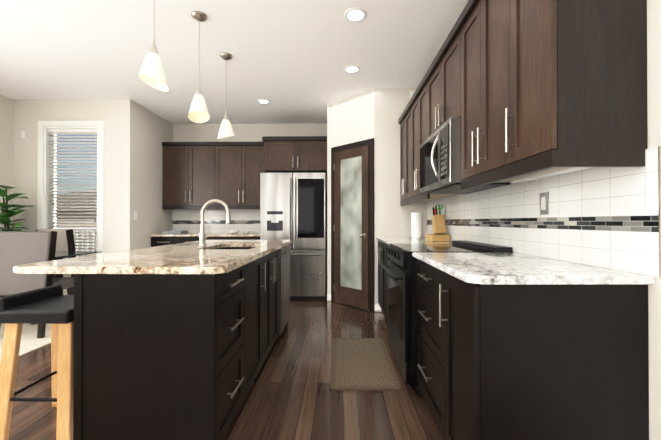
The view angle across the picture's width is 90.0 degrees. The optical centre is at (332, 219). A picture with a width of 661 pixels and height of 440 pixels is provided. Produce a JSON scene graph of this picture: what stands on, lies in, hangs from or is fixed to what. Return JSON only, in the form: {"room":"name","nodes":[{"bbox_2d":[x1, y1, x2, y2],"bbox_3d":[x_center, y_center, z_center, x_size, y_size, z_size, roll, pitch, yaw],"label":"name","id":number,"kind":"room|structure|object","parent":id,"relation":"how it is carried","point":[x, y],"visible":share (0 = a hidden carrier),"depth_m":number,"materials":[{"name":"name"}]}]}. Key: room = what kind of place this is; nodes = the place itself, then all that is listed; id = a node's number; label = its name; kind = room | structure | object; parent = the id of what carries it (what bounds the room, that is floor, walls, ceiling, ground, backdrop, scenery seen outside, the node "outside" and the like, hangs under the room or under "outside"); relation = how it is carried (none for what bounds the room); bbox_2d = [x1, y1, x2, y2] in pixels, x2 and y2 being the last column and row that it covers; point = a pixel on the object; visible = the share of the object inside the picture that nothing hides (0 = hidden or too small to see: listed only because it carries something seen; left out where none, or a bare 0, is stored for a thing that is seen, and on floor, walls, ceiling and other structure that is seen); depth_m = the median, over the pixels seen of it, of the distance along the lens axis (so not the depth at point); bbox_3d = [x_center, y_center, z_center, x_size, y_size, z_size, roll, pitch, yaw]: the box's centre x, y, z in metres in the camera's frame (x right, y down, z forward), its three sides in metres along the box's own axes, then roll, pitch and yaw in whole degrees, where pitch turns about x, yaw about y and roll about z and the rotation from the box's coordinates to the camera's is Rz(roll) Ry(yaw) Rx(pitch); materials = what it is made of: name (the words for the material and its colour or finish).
{"room":"dining room and kitchen","nodes":[
{"label":"dining room and kitchen","id":0,"kind":"room"},
{"bbox_2d":[0,95,13,230],"bbox_3d":[-4.387,-0.261,1.036,0.100,2.740,7.180,0,0,1],"label":"wall","id":1,"kind":"structure","parent":0,"point":[6,138],"depth_m":4.34,"materials":[{"name":"white paint"}]},
{"bbox_2d":[13,99,138,294],"bbox_3d":[-3.486,-0.242,4.511,1.580,2.740,0.200,0,0,1],"label":"wall","id":2,"kind":"structure","parent":0,"point":[119,118],"depth_m":4.42,"materials":[{"name":"white paint"}]},
{"bbox_2d":[21,131,25,137],"bbox_3d":[-4.127,-1.138,4.417,0.060,0.090,0.020,0,0,1],"label":"thermostat","id":3,"kind":"object","parent":2,"relation":"attached to","point":[23,134],"visible":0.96,"depth_m":4.41,"materials":[{"name":"white plastic"}]},
{"bbox_2d":[37,121,103,256],"bbox_3d":[-3.486,-0.338,4.471,0.886,1.966,0.200,0,0,1],"label":"window","id":4,"kind":"structure","parent":2,"relation":"in","point":[43,148],"depth_m":4.43,"materials":[{"name":"white"}]},
{"bbox_2d":[48,129,96,255],"bbox_3d":[-3.487,-0.339,4.448,0.682,1.763,0.047,0,0,1],"label":"window blind","id":5,"kind":"object","parent":4,"relation":"attached to","point":[72,131],"visible":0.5,"depth_m":4.45,"materials":[{"name":"white plastic"}]},
{"bbox_2d":[139,105,172,248],"bbox_3d":[-2.736,-0.240,5.068,0.100,2.740,0.940,0,0,1],"label":"wall","id":6,"kind":"structure","parent":0,"point":[155,131],"depth_m":4.91,"materials":[{"name":"white paint"}]},
{"bbox_2d":[8,298,444,439],"bbox_3d":[-1.604,1.161,1.500,5.650,0.100,8.220,0,0,1],"label":"floor","id":7,"kind":"structure","parent":0,"point":[291,394],"depth_m":2.06,"materials":[{"name":"brown wood"}]},
{"bbox_2d":[0,323,22,439],"bbox_3d":[-1.626,0.813,1.649,0.098,0.604,0.074,0,0,1],"label":"stool leg","id":8,"kind":"object","parent":7,"relation":"on","point":[10,351],"visible":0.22,"depth_m":1.64,"materials":[{"name":"brown wood"}]},
{"bbox_2d":[10,371,56,401],"bbox_3d":[-1.473,0.893,1.799,0.323,0.016,0.332,0,0,1],"label":"crossbar","id":9,"kind":"object","parent":8,"relation":"attached to","point":[35,399],"visible":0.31,"depth_m":1.64,"materials":[{"name":"black metal"}]},
{"bbox_2d":[0,284,73,323],"bbox_3d":[-1.473,0.448,1.801,0.360,0.130,0.360,0,0,1],"label":"seat","id":10,"kind":"object","parent":8,"relation":"on","point":[50,305],"visible":0.83,"depth_m":1.66,"materials":[{"name":"black leather"}]},
{"bbox_2d":[0,323,50,361],"bbox_3d":[-3.394,1.117,3.447,1.700,0.010,1.750,0,0,1],"label":"dining rug","id":11,"kind":"object","parent":7,"relation":"on","point":[30,342],"depth_m":3.10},
{"bbox_2d":[0,185,33,230],"bbox_3d":[-3.987,0.351,4.065,0.504,1.528,0.530,0,0,1],"label":"plant","id":12,"kind":"object","parent":11,"relation":"on","point":[5,220],"visible":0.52,"depth_m":4.05,"materials":[{"name":"green plant"}]},
{"bbox_2d":[0,231,73,337],"bbox_3d":[-2.964,0.608,3.315,0.524,1.002,0.504,0,0,-5],"label":"dining chair","id":13,"kind":"object","parent":11,"relation":"on","point":[21,247],"visible":0.56,"depth_m":3.12,"materials":[{"name":"grey leather"}]},
{"bbox_2d":[36,229,75,294],"bbox_3d":[-3.480,0.612,3.948,0.524,1.002,0.504,0,0,16],"label":"dining chair","id":14,"kind":"object","parent":11,"relation":"on","point":[65,240],"visible":0.31,"depth_m":4.03,"materials":[{"name":"grey leather"}]},
{"bbox_2d":[53,251,101,294],"bbox_3d":[-3.441,0.740,3.630,1.400,0.742,0.650,0,0,1],"label":"dining table","id":15,"kind":"object","parent":11,"relation":"on","point":[60,255],"visible":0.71,"depth_m":3.67,"materials":[{"name":"clear glass"}]},
{"bbox_2d":[51,324,57,406],"bbox_3d":[-1.621,0.814,1.954,0.098,0.604,0.074,0,0,1],"label":"stool leg","id":16,"kind":"object","parent":7,"relation":"on","point":[54,347],"visible":0.27,"depth_m":1.94,"materials":[{"name":"brown wood"}]},
{"bbox_2d":[56,321,73,439],"bbox_3d":[-1.326,0.813,1.644,0.098,0.604,0.074,0,0,1],"label":"stool leg","id":17,"kind":"object","parent":7,"relation":"on","point":[65,385],"visible":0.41,"depth_m":1.63,"materials":[{"name":"brown wood"}]},
{"bbox_2d":[73,244,293,439],"bbox_3d":[-0.744,0.674,2.423,0.676,0.885,2.049,0,0,1],"label":"kitchen island","id":18,"kind":"object","parent":7,"relation":"on","point":[170,356],"visible":0.9,"depth_m":1.41,"materials":[{"name":"black wood"}]},
{"bbox_2d":[13,240,292,273],"bbox_3d":[-0.892,0.216,2.432,0.920,0.030,2.100,0,0,1],"label":"island countertop","id":19,"kind":"structure","parent":18,"relation":"on","point":[193,257],"depth_m":1.61,"materials":[{"name":"stone"}]},
{"bbox_2d":[199,199,230,245],"bbox_3d":[-0.904,0.020,2.543,0.250,0.362,0.058,0,0,1],"label":"faucet","id":20,"kind":"object","parent":19,"relation":"on","point":[202,236],"visible":1,"depth_m":2.53,"materials":[{"name":"silver metal"}]},
{"bbox_2d":[151,237,259,246],"bbox_3d":[-1.846,0.689,5.173,1.671,0.885,0.684,0,0,1],"label":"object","id":21,"kind":"object","parent":7,"relation":"on","point":[158,241],"visible":0.21,"depth_m":4.88,"materials":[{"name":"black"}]},
{"bbox_2d":[150,233,259,236],"bbox_3d":[-1.846,0.231,5.184,1.671,0.030,0.668,0,0,1],"label":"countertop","id":22,"kind":"structure","parent":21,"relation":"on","point":[212,235],"depth_m":4.86,"materials":[{"name":"stone"}]},
{"bbox_2d":[161,230,187,233],"bbox_3d":[-2.473,0.191,5.191,0.300,0.050,0.240,0,0,1],"label":"basket tray","id":23,"kind":"object","parent":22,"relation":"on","point":[175,232],"visible":1,"depth_m":5.07,"materials":[{"name":"white"}]},
{"bbox_2d":[229,230,239,233],"bbox_3d":[-1.543,0.190,5.174,0.169,0.051,0.169,0,0,-5],"label":"bowl","id":24,"kind":"object","parent":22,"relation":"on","point":[236,231],"depth_m":5.14,"materials":[{"name":"white ceramic"}]},
{"bbox_2d":[260,172,326,300],"bbox_3d":[-0.542,0.235,4.986,0.920,1.790,0.921,0,0,1],"label":"fridge","id":25,"kind":"object","parent":7,"relation":"on","point":[293,206],"visible":0.85,"depth_m":4.58,"materials":[{"name":"silver metal"}]},
{"bbox_2d":[330,338,400,390],"bbox_3d":[0.227,1.109,2.628,0.470,0.015,0.940,0,0,1],"label":"kitchen mat","id":26,"kind":"object","parent":7,"relation":"on","point":[361,364],"visible":1,"depth_m":2.48,"materials":[{"name":"brown fabric"}]},
{"bbox_2d":[381,240,512,397],"bbox_3d":[0.763,0.644,2.430,0.723,0.945,0.762,0,0,1],"label":"range","id":27,"kind":"object","parent":7,"relation":"on","point":[400,269],"visible":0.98,"depth_m":2.17,"materials":[{"name":"black metal"}]},
{"bbox_2d":[378,241,648,439],"bbox_3d":[0.817,0.675,2.608,0.644,0.885,2.878,0,0,1],"label":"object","id":28,"kind":"object","parent":7,"relation":"on","point":[526,362],"visible":0.67,"depth_m":1.17,"materials":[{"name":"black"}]},
{"bbox_2d":[376,237,654,284],"bbox_3d":[0.823,0.217,2.598,0.633,0.030,2.903,0,0,1],"label":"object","id":29,"kind":"object","parent":28,"relation":"on","point":[496,268],"visible":0.81,"depth_m":1.30,"materials":[{"name":"stone"}]},
{"bbox_2d":[410,211,423,238],"bbox_3d":[0.919,0.052,3.591,0.150,0.310,0.150,0,0,1],"label":"paper towel","id":30,"kind":"object","parent":29,"relation":"on","point":[416,225],"visible":1,"depth_m":3.54,"materials":[{"name":"white paper"}]},
{"bbox_2d":[426,204,449,240],"bbox_3d":[1.044,0.024,3.289,0.170,0.363,0.240,0,0,1],"label":"knife block","id":31,"kind":"object","parent":29,"relation":"on","point":[439,228],"visible":0.98,"depth_m":3.23,"materials":[{"name":"brown wood"}]},
{"bbox_2d":[0,0,468,123],"bbox_3d":[-1.604,-1.678,1.515,5.650,0.100,8.220,0,0,1],"label":"ceiling","id":32,"kind":"structure","parent":0,"point":[290,60],"depth_m":3.18,"materials":[{"name":"white paint"}]},
{"bbox_2d":[139,0,168,90],"bbox_3d":[-1.070,-1.209,1.983,0.160,0.832,0.160,0,0,1],"label":"pendant light","id":33,"kind":"object","parent":32,"relation":"hanging from","point":[151,73],"visible":1,"depth_m":1.96,"materials":[{"name":"white glass"}]},
{"bbox_2d":[188,11,209,122],"bbox_3d":[-1.059,-1.206,2.623,0.160,0.832,0.160,0,0,1],"label":"pendant light","id":34,"kind":"object","parent":32,"relation":"hanging from","point":[198,112],"visible":1,"depth_m":2.61,"materials":[{"name":"white glass"}]},
{"bbox_2d":[217,52,233,138],"bbox_3d":[-1.048,-1.202,3.253,0.160,0.832,0.160,0,0,1],"label":"pendant light","id":35,"kind":"object","parent":32,"relation":"hanging from","point":[226,130],"visible":0.98,"depth_m":3.21,"materials":[{"name":"white glass"}]},
{"bbox_2d":[257,99,269,103],"bbox_3d":[-0.936,-1.607,4.493,0.180,0.009,0.180,0,0,1],"label":"recessed light","id":36,"kind":"object","parent":32,"relation":"in","point":[263,101],"visible":1,"depth_m":4.49,"materials":[{"name":"white plastic"}]},
{"bbox_2d":[344,65,359,73],"bbox_3d":[0.208,-1.612,3.542,0.180,0.009,0.180,0,0,1],"label":"recessed light","id":37,"kind":"object","parent":32,"relation":"in","point":[351,69],"visible":1,"depth_m":3.55,"materials":[{"name":"white plastic"}]},
{"bbox_2d":[344,8,366,21],"bbox_3d":[0.181,-1.617,2.613,0.180,0.009,0.180,0,0,1],"label":"recessed light","id":38,"kind":"object","parent":32,"relation":"in","point":[355,14],"visible":1,"depth_m":2.60,"materials":[{"name":"white plastic"}]},
{"bbox_2d":[173,123,326,141],"bbox_3d":[-0.792,-0.237,5.553,3.970,2.740,0.100,0,0,1],"label":"wall","id":39,"kind":"structure","parent":0,"point":[210,132],"depth_m":5.52,"materials":[{"name":"white paint"}]},
{"bbox_2d":[162,142,217,207],"bbox_3d":[-2.231,-0.726,5.365,0.893,0.995,0.328,0,0,1],"label":"upper cabinet","id":40,"kind":"object","parent":39,"relation":"attached to","point":[197,175],"depth_m":5.21,"materials":[{"name":"brown wood"}]},
{"bbox_2d":[191,212,195,218],"bbox_3d":[-2.317,-0.067,5.516,0.072,0.116,0.007,0,0,1],"label":"electrical outlet","id":41,"kind":"object","parent":39,"relation":"attached to","point":[193,215],"visible":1,"depth_m":5.51,"materials":[{"name":"white plastic"}]},
{"bbox_2d":[172,209,259,232],"bbox_3d":[-1.840,-0.004,5.515,1.671,0.444,0.008,0,0,1],"label":"backsplash","id":42,"kind":"structure","parent":39,"relation":"attached to","point":[215,219],"depth_m":5.51,"materials":[{"name":"tile"}]},
{"bbox_2d":[218,142,261,207],"bbox_3d":[-1.454,-0.728,5.352,0.895,1.000,0.328,0,0,1],"label":"upper cabinet","id":43,"kind":"object","parent":39,"relation":"attached to","point":[239,163],"depth_m":5.19,"materials":[{"name":"brown wood"}]},
{"bbox_2d":[262,136,326,174],"bbox_3d":[-0.539,-0.979,5.192,0.941,0.500,0.618,0,0,1],"label":"upper cabinet","id":44,"kind":"object","parent":39,"relation":"attached to","point":[292,154],"depth_m":4.89,"materials":[{"name":"brown wood"}]},
{"bbox_2d":[327,88,426,311],"bbox_3d":[0.555,-0.241,4.769,1.250,2.740,1.420,0,0,1],"label":"wall","id":45,"kind":"structure","parent":0,"point":[375,114],"depth_m":4.06,"materials":[{"name":"white paint"}]},
{"bbox_2d":[331,138,373,311],"bbox_3d":[0.248,0.061,4.319,0.542,2.130,0.542,0,0,1],"label":"door","id":46,"kind":"structure","parent":45,"relation":"attached to","point":[352,224],"depth_m":4.28,"materials":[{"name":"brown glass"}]},
{"bbox_2d":[327,294,381,311],"bbox_3d":[-1.551,1.077,4.463,5.446,0.100,0.774,0,0,1],"label":"baseboard","id":47,"kind":"structure","parent":45,"relation":"attached to","point":[377,308],"depth_m":4.04,"materials":[{"name":"white"}]},
{"bbox_2d":[515,0,660,439],"bbox_3d":[1.171,-0.259,1.458,0.100,2.740,8.220,0,0,1],"label":"wall","id":48,"kind":"structure","parent":0,"point":[654,126],"depth_m":1.15,"materials":[{"name":"white"}]},
{"bbox_2d":[398,0,646,205],"bbox_3d":[0.955,-0.710,2.601,0.369,1.055,2.903,0,0,1],"label":"upper cabinet","id":49,"kind":"object","parent":48,"relation":"attached to","point":[527,90],"visible":0.96,"depth_m":1.30,"materials":[{"name":"brown wood"}]},
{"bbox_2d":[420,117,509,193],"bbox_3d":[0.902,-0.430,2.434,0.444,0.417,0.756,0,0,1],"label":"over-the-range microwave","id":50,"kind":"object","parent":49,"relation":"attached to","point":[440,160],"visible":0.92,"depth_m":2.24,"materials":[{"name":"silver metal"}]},
{"bbox_2d":[427,146,660,277],"bbox_3d":[1.134,-0.020,2.579,0.010,0.444,2.932,0,0,1],"label":"backsplash","id":51,"kind":"structure","parent":48,"relation":"attached to","point":[607,217],"depth_m":1.49,"materials":[{"name":"tile"}]},
{"bbox_2d":[540,192,548,214],"bbox_3d":[1.112,-0.087,1.738,0.007,0.116,0.072,0,0,1],"label":"electrical outlet","id":52,"kind":"object","parent":48,"relation":"attached to","point":[544,202],"visible":1,"depth_m":1.73,"materials":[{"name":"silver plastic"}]}
]}

